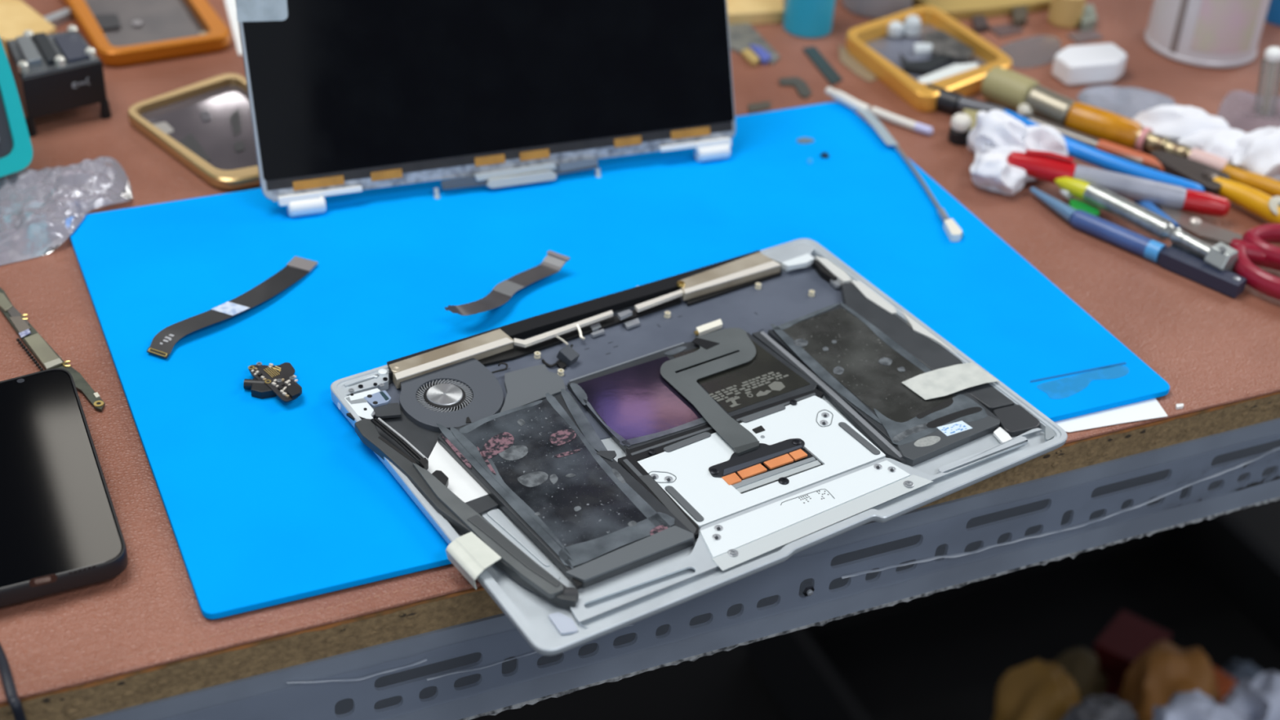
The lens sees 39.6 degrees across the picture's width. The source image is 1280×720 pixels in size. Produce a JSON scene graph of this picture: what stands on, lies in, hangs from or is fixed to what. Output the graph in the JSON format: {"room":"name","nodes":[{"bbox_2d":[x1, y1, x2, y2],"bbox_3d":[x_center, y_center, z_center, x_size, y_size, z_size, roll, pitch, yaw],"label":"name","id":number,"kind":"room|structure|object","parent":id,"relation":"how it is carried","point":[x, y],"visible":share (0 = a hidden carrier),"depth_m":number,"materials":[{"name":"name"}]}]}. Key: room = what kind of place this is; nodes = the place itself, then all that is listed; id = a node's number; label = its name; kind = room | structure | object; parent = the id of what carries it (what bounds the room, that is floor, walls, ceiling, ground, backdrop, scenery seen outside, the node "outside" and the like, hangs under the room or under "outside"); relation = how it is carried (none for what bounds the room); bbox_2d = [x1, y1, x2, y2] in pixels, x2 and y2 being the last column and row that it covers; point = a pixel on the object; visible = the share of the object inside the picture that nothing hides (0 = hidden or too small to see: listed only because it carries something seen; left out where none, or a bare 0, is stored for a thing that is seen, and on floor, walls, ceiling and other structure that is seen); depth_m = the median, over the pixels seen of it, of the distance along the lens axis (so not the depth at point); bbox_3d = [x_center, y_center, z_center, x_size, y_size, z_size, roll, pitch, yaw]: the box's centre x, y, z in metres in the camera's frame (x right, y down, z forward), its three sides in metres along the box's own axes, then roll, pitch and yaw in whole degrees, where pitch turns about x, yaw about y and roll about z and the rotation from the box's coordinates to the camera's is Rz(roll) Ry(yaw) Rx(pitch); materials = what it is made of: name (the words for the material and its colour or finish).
{"room":"service shop","nodes":[
{"label":"service shop","id":0,"kind":"room"},
{"bbox_2d":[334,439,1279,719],"bbox_3d":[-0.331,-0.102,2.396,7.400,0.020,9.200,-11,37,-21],"label":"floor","id":1,"kind":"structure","parent":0,"point":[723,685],"depth_m":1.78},
{"bbox_2d":[0,391,1279,719],"bbox_3d":[0.052,0.111,1.440,2.170,0.743,0.879,-11,37,-21],"label":"table edge","id":2,"kind":"object","parent":1,"relation":"on","point":[300,675],"visible":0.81,"depth_m":0.86,"materials":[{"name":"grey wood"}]},
{"bbox_2d":[0,643,26,719],"bbox_3d":[-0.264,0.144,0.738,0.011,0.059,0.060,-20,41,-31],"label":"power cable","id":3,"kind":"object","parent":2,"relation":"hanging from","point":[6,674],"visible":1,"depth_m":0.71,"materials":[{"name":"black plastic"}]},
{"bbox_2d":[0,0,1279,704],"bbox_3d":[0.072,-0.202,1.229,2.170,0.012,0.876,-11,37,-21],"label":"desk","id":4,"kind":"object","parent":2,"relation":"on","point":[1212,348],"depth_m":0.99,"materials":[{"name":"brown"}]},
{"bbox_2d":[0,38,32,177],"bbox_3d":[-0.412,-0.180,1.002,0.093,0.163,0.093,-27,45,-37],"label":"multimeter","id":5,"kind":"object","parent":4,"relation":"on","point":[15,145],"visible":1,"depth_m":1.03,"materials":[{"name":"teal plastic"}]},
{"bbox_2d":[0,0,56,60],"bbox_3d":[-0.424,-0.228,1.212,0.044,0.016,0.081,-11,37,-21],"label":"wooden board","id":6,"kind":"object","parent":4,"relation":"on","point":[16,17],"visible":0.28,"depth_m":1.20,"materials":[{"name":"brown wood"}]},
{"bbox_2d":[0,287,105,411],"bbox_3d":[-0.313,-0.012,0.914,0.016,0.003,0.155,-21,41,-32],"label":"board","id":7,"kind":"object","parent":4,"relation":"on","point":[44,353],"visible":1,"depth_m":0.90,"materials":[{"name":"silver metal"}]},
{"bbox_2d":[5,25,111,137],"bbox_3d":[-0.366,-0.178,1.117,0.055,0.045,0.065,-11,37,-21],"label":"electronic box","id":8,"kind":"object","parent":4,"relation":"on","point":[52,73],"visible":0.94,"depth_m":1.10,"materials":[{"name":"black plastic"}]},
{"bbox_2d":[0,368,128,607],"bbox_3d":[-0.296,0.057,0.802,0.104,0.012,0.160,-11,37,-21],"label":"phone","id":9,"kind":"object","parent":4,"relation":"on","point":[60,531],"visible":1,"depth_m":0.79,"materials":[{"name":"black glass"}]},
{"bbox_2d":[0,155,132,265],"bbox_3d":[-0.343,-0.090,1.015,0.108,0.016,0.120,-11,37,-21],"label":"bubble wrap","id":10,"kind":"object","parent":4,"relation":"on","point":[35,205],"visible":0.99,"depth_m":1.03,"materials":[{"name":"clear plastic"}]},
{"bbox_2d":[62,0,231,66],"bbox_3d":[-0.350,-0.245,1.248,0.090,0.012,0.150,-14,38,-24],"label":"tray","id":11,"kind":"object","parent":4,"relation":"on","point":[121,33],"visible":0.99,"depth_m":1.22,"materials":[{"name":"orange plastic"}]},
{"bbox_2d":[128,73,260,190],"bbox_3d":[-0.256,-0.141,1.106,0.085,0.008,0.142,-21,41,-32],"label":"frame","id":12,"kind":"object","parent":4,"relation":"on","point":[206,126],"visible":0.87,"depth_m":1.11,"materials":[{"name":"gold metal"}]},
{"bbox_2d":[224,0,242,56],"bbox_3d":[-0.270,-0.255,1.280,0.056,0.001,0.165,-6,35,-14],"label":"paper sheet","id":13,"kind":"object","parent":4,"relation":"on","point":[230,4],"visible":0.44,"depth_m":1.25,"materials":[{"name":"white paper"}]},
{"bbox_2d":[65,102,1169,619],"bbox_3d":[-0.024,-0.032,0.971,0.507,0.004,0.357,-11,37,-21],"label":"mat","id":14,"kind":"object","parent":4,"relation":"on","point":[270,501],"visible":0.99,"depth_m":0.97,"materials":[{"name":"blue plastic"}]},
{"bbox_2d":[146,256,318,359],"bbox_3d":[-0.213,-0.030,0.941,0.021,0.004,0.118,23,39,26],"label":"cable","id":15,"kind":"object","parent":14,"relation":"on","point":[162,344],"visible":1,"depth_m":0.94,"materials":[{"name":"grey plastic"}]},
{"bbox_2d":[243,362,302,402],"bbox_3d":[-0.182,0.012,0.882,0.027,0.007,0.036,-11,37,-21],"label":"circuit board","id":16,"kind":"object","parent":14,"relation":"on","point":[271,380],"visible":1,"depth_m":0.88,"materials":[{"name":"black plastic"}]},
{"bbox_2d":[235,0,736,217],"bbox_3d":[-0.086,-0.209,1.045,0.298,0.204,0.090,-10,36,-19],"label":"screen","id":17,"kind":"object","parent":14,"relation":"on","point":[345,96],"visible":1,"depth_m":1.05,"materials":[{"name":"black glass"}]},
{"bbox_2d":[444,250,570,315],"bbox_3d":[-0.070,-0.040,0.960,0.018,0.009,0.085,25,40,28],"label":"cable","id":18,"kind":"object","parent":14,"relation":"on","point":[553,262],"visible":1,"depth_m":0.97,"materials":[{"name":"grey plastic"}]},
{"bbox_2d":[330,238,1067,655],"bbox_3d":[0.025,0.026,0.876,0.310,0.012,0.222,-18,40,-29],"label":"laptop","id":19,"kind":"object","parent":14,"relation":"on","point":[599,467],"visible":1,"depth_m":0.86,"materials":[{"name":"metal"}]},
{"bbox_2d":[498,444,528,460],"bbox_3d":[-0.059,0.044,0.837,0.014,0.001,0.011,-18,40,-29],"label":"residue","id":20,"kind":"object","parent":19,"relation":"on","point":[514,452],"depth_m":0.84,"materials":[{"name":"grey"}]},
{"bbox_2d":[517,418,524,426],"bbox_3d":[-0.057,0.030,0.857,0.004,0.001,0.005,-18,40,-29],"label":"residue","id":21,"kind":"object","parent":19,"relation":"on","point":[521,422],"depth_m":0.86,"materials":[{"name":"grey"}]},
{"bbox_2d":[517,471,548,487],"bbox_3d":[-0.049,0.055,0.822,0.014,0.001,0.010,-18,40,-29],"label":"residue","id":22,"kind":"object","parent":19,"relation":"on","point":[535,478],"depth_m":0.82,"materials":[{"name":"grey"}]},
{"bbox_2d":[549,474,558,483],"bbox_3d":[-0.040,0.055,0.823,0.005,0.001,0.006,-19,43,-28],"label":"residue","id":23,"kind":"object","parent":19,"relation":"on","point":[553,478],"depth_m":0.82,"materials":[{"name":"grey"}]},
{"bbox_2d":[565,473,576,477],"bbox_3d":[-0.032,0.054,0.826,0.005,0.001,0.003,-18,43,-28],"label":"residue","id":24,"kind":"object","parent":19,"relation":"on","point":[570,475],"depth_m":0.83,"materials":[{"name":"grey"}]},
{"bbox_2d":[573,506,581,511],"bbox_3d":[-0.028,0.067,0.807,0.004,0.001,0.003,-18,40,-29],"label":"residue","id":25,"kind":"object","parent":19,"relation":"on","point":[576,508],"depth_m":0.81,"materials":[{"name":"grey"}]},
{"bbox_2d":[612,468,625,483],"bbox_3d":[-0.010,0.054,0.828,0.003,0.001,0.012,-18,40,-29],"label":"residue","id":26,"kind":"object","parent":19,"relation":"on","point":[617,474],"depth_m":0.83,"materials":[{"name":"grey"}]},
{"bbox_2d":[627,520,637,526],"bbox_3d":[-0.004,0.074,0.801,0.004,0.001,0.003,-18,40,-29],"label":"residue","id":27,"kind":"object","parent":19,"relation":"on","point":[632,523],"depth_m":0.80,"materials":[{"name":"grey"}]},
{"bbox_2d":[708,371,788,401],"bbox_3d":[0.056,0.013,0.898,0.046,0.001,0.009,-18,40,-29],"label":"print","id":28,"kind":"object","parent":19,"relation":"on","point":[771,372],"depth_m":0.90},
{"bbox_2d":[736,460,821,493],"bbox_3d":[0.065,0.055,0.842,0.049,0.001,0.005,-18,41,-29],"label":"connector","id":29,"kind":"object","parent":19,"relation":"on","point":[807,466],"depth_m":0.84,"materials":[{"name":"silver metal"}]},
{"bbox_2d":[793,338,808,346],"bbox_3d":[0.084,-0.009,0.930,0.008,0.001,0.007,-18,40,-29],"label":"residue","id":30,"kind":"object","parent":19,"relation":"on","point":[799,342],"depth_m":0.93,"materials":[{"name":"grey"}]},
{"bbox_2d":[822,346,828,351],"bbox_3d":[0.097,-0.006,0.927,0.004,0.001,0.003,-16,40,-30],"label":"light","id":31,"kind":"object","parent":19,"relation":"on","point":[825,348],"depth_m":0.93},
{"bbox_2d":[833,365,844,374],"bbox_3d":[0.102,0.005,0.912,0.007,0.001,0.006,-18,43,-28],"label":"residue","id":32,"kind":"object","parent":19,"relation":"on","point":[838,370],"depth_m":0.91,"materials":[{"name":"grey"}]},
{"bbox_2d":[878,357,892,365],"bbox_3d":[0.127,0.001,0.921,0.007,0.001,0.007,-18,40,-29],"label":"residue","id":33,"kind":"object","parent":19,"relation":"on","point":[884,361],"depth_m":0.92,"materials":[{"name":"grey"}]},
{"bbox_2d":[897,366,905,371],"bbox_3d":[0.135,0.005,0.916,0.004,0.001,0.004,-18,40,-29],"label":"light","id":34,"kind":"object","parent":19,"relation":"on","point":[900,369],"depth_m":0.92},
{"bbox_2d":[892,422,928,442],"bbox_3d":[0.133,0.035,0.873,0.026,0.001,0.006,-16,40,-31],"label":"residue","id":35,"kind":"object","parent":19,"relation":"on","point":[898,437],"depth_m":0.87,"materials":[{"name":"grey"}]},
{"bbox_2d":[941,424,966,433],"bbox_3d":[0.155,0.034,0.877,0.013,0.001,0.006,-18,40,-29],"label":"sticker","id":36,"kind":"object","parent":19,"relation":"on","point":[954,424],"depth_m":0.88,"materials":[{"name":"white paper"}]},
{"bbox_2d":[796,137,813,143],"bbox_3d":[0.106,-0.141,1.140,0.011,0.001,0.007,-11,37,-21],"label":"metal shim","id":37,"kind":"object","parent":14,"relation":"on","point":[804,140],"visible":1,"depth_m":1.14,"materials":[{"name":"grey metal"}]},
{"bbox_2d":[807,158,812,164],"bbox_3d":[0.107,-0.125,1.117,0.004,0.001,0.006,-11,37,-21],"label":"crumb","id":38,"kind":"object","parent":14,"relation":"on","point":[809,160],"visible":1,"depth_m":1.12,"materials":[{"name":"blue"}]},
{"bbox_2d":[820,151,829,158],"bbox_3d":[0.117,-0.129,1.123,0.006,0.002,0.006,-11,37,-21],"label":"screw","id":39,"kind":"object","parent":14,"relation":"on","point":[824,155],"visible":1,"depth_m":1.12,"materials":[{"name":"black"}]},
{"bbox_2d":[825,86,963,241],"bbox_3d":[0.163,-0.128,1.121,0.020,0.008,0.199,-7,36,-16],"label":"cotton swab","id":40,"kind":"object","parent":14,"relation":"on","point":[953,230],"visible":1,"depth_m":1.14,"materials":[{"name":"white plastic"}]},
{"bbox_2d":[1036,364,1128,399],"bbox_3d":[0.234,0.011,0.929,0.057,0.001,0.015,-13,38,-23],"label":"print","id":41,"kind":"object","parent":14,"relation":"on","point":[1053,381],"depth_m":0.93},
{"bbox_2d":[728,22,779,66],"bbox_3d":[0.072,-0.232,1.276,0.030,0.004,0.095,-9,36,-18],"label":"flat flex","id":42,"kind":"object","parent":4,"relation":"on","point":[744,40],"visible":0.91,"depth_m":1.26,"materials":[{"name":"grey plastic"}]},
{"bbox_2d":[747,101,770,113],"bbox_3d":[0.080,-0.169,1.186,0.021,0.001,0.011,-11,37,-21],"label":"scrap","id":43,"kind":"object","parent":4,"relation":"on","point":[755,107],"visible":1,"depth_m":1.19,"materials":[{"name":"grey"}]},
{"bbox_2d":[779,76,811,98],"bbox_3d":[0.107,-0.186,1.213,0.019,0.002,0.032,-11,37,-21],"label":"bar","id":44,"kind":"object","parent":4,"relation":"on","point":[801,86],"visible":1,"depth_m":1.22,"materials":[{"name":"grey"}]},
{"bbox_2d":[782,0,835,38],"bbox_3d":[0.124,-0.265,1.283,0.038,0.056,0.038,-11,37,-21],"label":"cup","id":45,"kind":"object","parent":4,"relation":"on","point":[806,19],"visible":1,"depth_m":1.28,"materials":[{"name":"teal plastic"}]},
{"bbox_2d":[802,46,842,85],"bbox_3d":[0.129,-0.206,1.246,0.010,0.002,0.061,-6,35,-14],"label":"bar","id":46,"kind":"object","parent":4,"relation":"on","point":[831,75],"visible":1,"depth_m":1.24,"materials":[{"name":"grey"}]},
{"bbox_2d":[838,44,876,82],"bbox_3d":[0.150,-0.209,1.252,0.014,0.001,0.060,-11,37,-21],"label":"scrap","id":47,"kind":"object","parent":4,"relation":"on","point":[858,68],"visible":1,"depth_m":1.25,"materials":[{"name":"brown"}]},
{"bbox_2d":[842,0,912,19],"bbox_3d":[0.181,-0.306,1.314,0.052,0.095,0.052,-11,37,-21],"label":"bottle","id":48,"kind":"object","parent":4,"relation":"on","point":[870,9],"visible":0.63,"depth_m":1.32,"materials":[{"name":"grey plastic"}]},
{"bbox_2d":[870,106,933,135],"bbox_3d":[0.173,-0.158,1.174,0.046,0.006,0.007,25,40,28],"label":"stick","id":49,"kind":"object","parent":4,"relation":"on","point":[878,113],"visible":0.98,"depth_m":1.17,"materials":[{"name":"white plastic"}]},
{"bbox_2d":[845,4,1012,111],"bbox_3d":[0.204,-0.215,1.255,0.095,0.014,0.136,-11,37,-21],"label":"tray","id":50,"kind":"object","parent":4,"relation":"on","point":[869,44],"depth_m":1.25,"materials":[{"name":"gold metal"}]},
{"bbox_2d":[886,21,904,36],"bbox_3d":[0.185,-0.240,1.286,0.012,0.008,0.012,-11,37,-21],"label":"plastic nozzle","id":51,"kind":"object","parent":50,"relation":"on","point":[895,28],"visible":1,"depth_m":1.28,"materials":[{"name":"white plastic"}]},
{"bbox_2d":[903,14,921,36],"bbox_3d":[0.197,-0.243,1.287,0.013,0.012,0.013,-11,37,-21],"label":"plastic nozzle","id":52,"kind":"object","parent":50,"relation":"on","point":[912,24],"visible":1,"depth_m":1.28,"materials":[{"name":"white plastic"}]},
{"bbox_2d":[914,43,933,56],"bbox_3d":[0.202,-0.220,1.264,0.014,0.011,0.010,4,34,1],"label":"plastic nozzle","id":53,"kind":"object","parent":50,"relation":"on","point":[920,49],"visible":1,"depth_m":1.26,"materials":[{"name":"white plastic"}]},
{"bbox_2d":[923,30,973,62],"bbox_3d":[0.217,-0.223,1.267,0.031,0.004,0.047,-11,37,-21],"label":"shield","id":54,"kind":"object","parent":50,"relation":"on","point":[943,43],"visible":1,"depth_m":1.26,"materials":[{"name":"grey metal"}]},
{"bbox_2d":[947,113,972,146],"bbox_3d":[0.208,-0.150,1.156,0.014,0.018,0.014,-11,37,-21],"label":"glue bottle","id":55,"kind":"object","parent":4,"relation":"on","point":[958,132],"visible":1,"depth_m":1.15,"materials":[{"name":"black plastic"}]},
{"bbox_2d":[947,126,968,146],"bbox_3d":[0.208,-0.147,1.159,0.013,0.009,0.013,4,34,1],"label":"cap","id":56,"kind":"object","parent":55,"relation":"attached to","point":[957,135],"depth_m":1.15,"materials":[{"name":"black plastic"}]},
{"bbox_2d":[925,84,1006,115],"bbox_3d":[0.216,-0.170,1.190,0.058,0.014,0.016,22,38,25],"label":"screwdriver","id":57,"kind":"object","parent":4,"relation":"on","point":[948,101],"visible":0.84,"depth_m":1.19,"materials":[{"name":"black"}]},
{"bbox_2d":[962,108,979,133],"bbox_3d":[0.220,-0.152,1.164,0.014,0.013,0.032,1,34,-3],"label":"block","id":58,"kind":"object","parent":4,"relation":"on","point":[972,114],"visible":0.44,"depth_m":1.17,"materials":[{"name":"beige plastic"}]},
{"bbox_2d":[971,14,988,33],"bbox_3d":[0.252,-0.248,1.317,0.011,0.005,0.025,3,34,-1],"label":"clip","id":59,"kind":"object","parent":4,"relation":"on","point":[980,24],"visible":0.91,"depth_m":1.31,"materials":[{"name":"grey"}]},
{"bbox_2d":[988,23,1023,37],"bbox_3d":[0.272,-0.244,1.315,0.025,0.002,0.017,-11,37,-21],"label":"scrap","id":60,"kind":"object","parent":4,"relation":"on","point":[1003,30],"visible":1,"depth_m":1.31,"materials":[{"name":"grey"}]},
{"bbox_2d":[967,109,1068,195],"bbox_3d":[0.232,-0.131,1.118,0.066,0.031,0.072,17,36,19],"label":"tissue","id":61,"kind":"object","parent":4,"relation":"on","point":[996,134],"visible":0.77,"depth_m":1.12,"materials":[{"name":"white paper"}]},
{"bbox_2d":[1011,5,1027,26],"bbox_3d":[0.284,-0.259,1.335,0.012,0.006,0.041,9,35,8],"label":"clip","id":62,"kind":"object","parent":4,"relation":"on","point":[1019,14],"visible":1,"depth_m":1.33,"materials":[{"name":"brown"}]},
{"bbox_2d":[999,35,1061,68],"bbox_3d":[0.285,-0.224,1.286,0.061,0.002,0.046,-11,37,-21],"label":"film","id":63,"kind":"object","parent":4,"relation":"on","point":[1040,50],"visible":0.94,"depth_m":1.29,"materials":[{"name":"plastic"}]},
{"bbox_2d":[1047,0,1085,28],"bbox_3d":[0.319,-0.263,1.327,0.025,0.025,0.025,-11,37,-21],"label":"cork","id":64,"kind":"object","parent":4,"relation":"on","point":[1063,14],"visible":1,"depth_m":1.32,"materials":[{"name":"brown wood"}]},
{"bbox_2d":[1068,199,1100,217],"bbox_3d":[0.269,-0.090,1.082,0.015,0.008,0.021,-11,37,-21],"label":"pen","id":65,"kind":"object","parent":4,"relation":"on","point":[1076,204],"visible":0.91,"depth_m":1.08,"materials":[{"name":"green plastic"}]},
{"bbox_2d":[1066,29,1102,44],"bbox_3d":[0.329,-0.239,1.313,0.026,0.001,0.017,-11,37,-21],"label":"scrap","id":66,"kind":"object","parent":4,"relation":"on","point":[1086,36],"visible":1,"depth_m":1.31,"materials":[{"name":"grey"}]},
{"bbox_2d":[1080,4,1097,31],"bbox_3d":[0.336,-0.256,1.334,0.011,0.008,0.038,7,34,5],"label":"block","id":67,"kind":"object","parent":4,"relation":"on","point":[1088,21],"visible":0.8,"depth_m":1.32,"materials":[{"name":"grey"}]},
{"bbox_2d":[1052,43,1127,85],"bbox_3d":[0.317,-0.208,1.253,0.054,0.017,0.034,-11,37,-21],"label":"charger","id":68,"kind":"object","parent":4,"relation":"on","point":[1080,64],"visible":1,"depth_m":1.24,"materials":[{"name":"white plastic"}]},
{"bbox_2d":[1023,114,1165,173],"bbox_3d":[0.309,-0.132,1.144,0.141,0.010,0.010,26,40,30],"label":"screwdriver","id":69,"kind":"object","parent":4,"relation":"on","point":[1089,140],"visible":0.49,"depth_m":1.15,"materials":[{"name":"grey"}]},
{"bbox_2d":[1002,109,1204,191],"bbox_3d":[0.289,-0.131,1.130,0.144,0.013,0.022,28,41,31],"label":"spudger","id":70,"kind":"object","parent":4,"relation":"on","point":[1080,151],"visible":0.62,"depth_m":1.11,"materials":[{"name":"blue plastic"}]},
{"bbox_2d":[981,66,1236,170],"bbox_3d":[0.303,-0.153,1.164,0.177,0.026,0.030,27,41,30],"label":"brush","id":71,"kind":"object","parent":4,"relation":"on","point":[1020,94],"visible":0.96,"depth_m":1.17,"materials":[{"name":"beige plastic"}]},
{"bbox_2d":[1006,149,1230,217],"bbox_3d":[0.293,-0.110,1.092,0.136,0.023,0.016,12,35,11],"label":"marker pen","id":72,"kind":"object","parent":4,"relation":"on","point":[1047,166],"visible":1,"depth_m":1.09,"materials":[{"name":"red plastic"},{"name":"grey plastic"}]},
{"bbox_2d":[1077,84,1176,119],"bbox_3d":[0.339,-0.179,1.220,0.061,0.007,0.068,-22,42,-32],"label":"film","id":73,"kind":"object","parent":4,"relation":"on","point":[1128,102],"visible":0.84,"depth_m":1.23,"materials":[{"name":"plastic"}]},
{"bbox_2d":[1096,139,1164,171],"bbox_3d":[0.324,-0.126,1.135,0.067,0.009,0.009,24,39,28],"label":"stick","id":74,"kind":"object","parent":4,"relation":"on","point":[1102,144],"visible":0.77,"depth_m":1.14,"materials":[{"name":"orange plastic"}]},
{"bbox_2d":[1029,186,1247,297],"bbox_3d":[0.293,-0.074,1.058,0.147,0.012,0.024,29,42,32],"label":"pen","id":75,"kind":"object","parent":4,"relation":"on","point":[1177,259],"visible":1,"depth_m":1.04,"materials":[{"name":"blue rubber"},{"name":"navy plastic"},{"name":"pale blue metal"}]},
{"bbox_2d":[1054,177,1238,271],"bbox_3d":[0.300,-0.084,1.061,0.018,0.018,0.124,-24,43,-35],"label":"screwdriver","id":76,"kind":"object","parent":4,"relation":"on","point":[1220,256],"visible":1,"depth_m":1.05,"materials":[{"name":"silver metal"}]},
{"bbox_2d":[1133,200,1179,227],"bbox_3d":[0.314,-0.088,1.081,0.008,0.008,0.038,-10,36,-19],"label":"stick","id":77,"kind":"object","parent":4,"relation":"on","point":[1149,206],"visible":0.5,"depth_m":1.08,"materials":[{"name":"blue plastic"}]},
{"bbox_2d":[1175,403,1183,409],"bbox_3d":[0.280,0.024,0.921,0.005,0.002,0.003,-11,37,-21],"label":"crumb","id":78,"kind":"object","parent":4,"relation":"on","point":[1180,406],"visible":1,"depth_m":0.92,"materials":[{"name":"white plastic"}]},
{"bbox_2d":[1132,105,1245,168],"bbox_3d":[0.365,-0.147,1.161,0.054,0.025,0.082,-25,43,-35],"label":"crumpled wipe","id":79,"kind":"object","parent":4,"relation":"on","point":[1192,126],"visible":0.67,"depth_m":1.15,"materials":[{"name":"white paper"}]},
{"bbox_2d":[1144,0,1270,67],"bbox_3d":[0.416,-0.277,1.282,0.081,0.110,0.081,-11,37,-21],"label":"cup","id":80,"kind":"object","parent":4,"relation":"on","point":[1212,33],"visible":1,"depth_m":1.27,"materials":[{"name":"white"}]},
{"bbox_2d":[1149,150,1279,223],"bbox_3d":[0.392,-0.105,1.105,0.062,0.017,0.150,-25,43,-35],"label":"pliers","id":81,"kind":"object","parent":4,"relation":"on","point":[1258,194],"visible":0.93,"depth_m":1.11,"materials":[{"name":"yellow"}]},
{"bbox_2d":[1155,204,1279,300],"bbox_3d":[0.368,-0.072,1.055,0.075,0.014,0.132,-11,37,-21],"label":"scissors","id":82,"kind":"object","parent":4,"relation":"on","point":[1254,248],"visible":0.95,"depth_m":1.04,"materials":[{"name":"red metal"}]},
{"bbox_2d":[1217,89,1279,132],"bbox_3d":[0.430,-0.171,1.221,0.062,0.002,0.079,14,35,14],"label":"film","id":83,"kind":"object","parent":4,"relation":"on","point":[1237,108],"visible":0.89,"depth_m":1.22,"materials":[{"name":"plastic"}]},
{"bbox_2d":[1253,46,1279,117],"bbox_3d":[0.427,-0.188,1.206,0.019,0.050,0.015,-11,37,-21],"label":"vial","id":84,"kind":"object","parent":83,"relation":"on","point":[1272,54],"visible":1,"depth_m":1.20,"materials":[{"name":"beige"}]},
{"bbox_2d":[1231,126,1279,180],"bbox_3d":[0.414,-0.136,1.147,0.086,0.028,0.043,-11,37,-21],"label":"crumpled wipe","id":85,"kind":"object","parent":4,"relation":"on","point":[1259,152],"visible":0.9,"depth_m":1.13,"materials":[{"name":"white paper"}]},
{"bbox_2d":[1264,0,1279,26],"bbox_3d":[0.493,-0.288,1.345,0.032,0.065,0.032,-11,37,-21],"label":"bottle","id":86,"kind":"object","parent":4,"relation":"on","point":[1273,15],"visible":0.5,"depth_m":1.35,"materials":[{"name":"blue plastic"}]},
{"bbox_2d":[800,582,814,596],"bbox_3d":[0.082,0.113,0.871,0.007,0.006,0.005,-11,37,-21],"label":"bolt","id":87,"kind":"object","parent":2,"relation":"attached to","point":[806,588],"visible":1,"depth_m":0.87,"materials":[{"name":"grey metal"}]},
{"bbox_2d":[746,475,1279,719],"bbox_3d":[0.439,0.325,1.734,0.530,0.100,0.420,-11,37,-21],"label":"dark background","id":88,"kind":"object","parent":1,"relation":"on","point":[1211,584],"visible":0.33,"depth_m":1.85,"materials":[{"name":"black"}]},
{"bbox_2d":[993,657,1080,719],"bbox_3d":[0.349,0.312,1.566,0.068,0.110,0.088,-11,37,-21],"label":"bag","id":89,"kind":"object","parent":88,"relation":"on","point":[1037,689],"visible":0.96,"depth_m":1.54,"materials":[{"name":"brown"}]},
{"bbox_2d":[1053,647,1106,701],"bbox_3d":[0.413,0.301,1.676,0.053,0.066,0.051,-11,37,-21],"label":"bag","id":90,"kind":"object","parent":88,"relation":"on","point":[1082,664],"visible":0.46,"depth_m":1.65,"materials":[{"name":"brown"}]},
{"bbox_2d":[1061,693,1137,719],"bbox_3d":[0.378,0.312,1.461,0.070,0.082,0.066,-11,37,-21],"label":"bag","id":91,"kind":"object","parent":88,"relation":"on","point":[1103,707],"visible":1,"depth_m":1.45,"materials":[{"name":"grey"}]},
{"bbox_2d":[1093,609,1172,701],"bbox_3d":[0.464,0.307,1.713,0.052,0.106,0.062,26,40,29],"label":"box","id":92,"kind":"object","parent":88,"relation":"on","point":[1128,636],"visible":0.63,"depth_m":1.68,"materials":[{"name":"red cardboard"}]},
{"bbox_2d":[1119,640,1220,719],"bbox_3d":[0.474,0.304,1.592,0.085,0.118,0.085,-11,37,-21],"label":"bag","id":93,"kind":"object","parent":88,"relation":"on","point":[1164,670],"visible":0.73,"depth_m":1.56,"materials":[{"name":"brown paper"}]},
{"bbox_2d":[1152,689,1241,719],"bbox_3d":[0.435,0.304,1.406,0.085,0.089,0.080,-11,37,-21],"label":"bag","id":94,"kind":"object","parent":88,"relation":"on","point":[1195,704],"visible":1,"depth_m":1.39,"materials":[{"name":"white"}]},
{"bbox_2d":[1211,665,1237,704],"bbox_3d":[0.533,0.319,1.681,0.060,0.030,0.030,-24,43,-34],"label":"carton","id":95,"kind":"object","parent":88,"relation":"on","point":[1224,682],"visible":0.2,"depth_m":1.68,"materials":[{"name":"brown cardboard"}]},
{"bbox_2d":[1220,659,1262,684],"bbox_3d":[0.576,0.321,1.717,0.059,0.071,0.058,-11,37,-21],"label":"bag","id":96,"kind":"object","parent":88,"relation":"on","point":[1236,669],"visible":0.21,"depth_m":1.70,"materials":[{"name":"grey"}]},
{"bbox_2d":[1222,670,1279,719],"bbox_3d":[0.542,0.314,1.526,0.082,0.110,0.085,-11,37,-21],"label":"bag","id":97,"kind":"object","parent":88,"relation":"on","point":[1259,698],"visible":0.89,"depth_m":1.51,"materials":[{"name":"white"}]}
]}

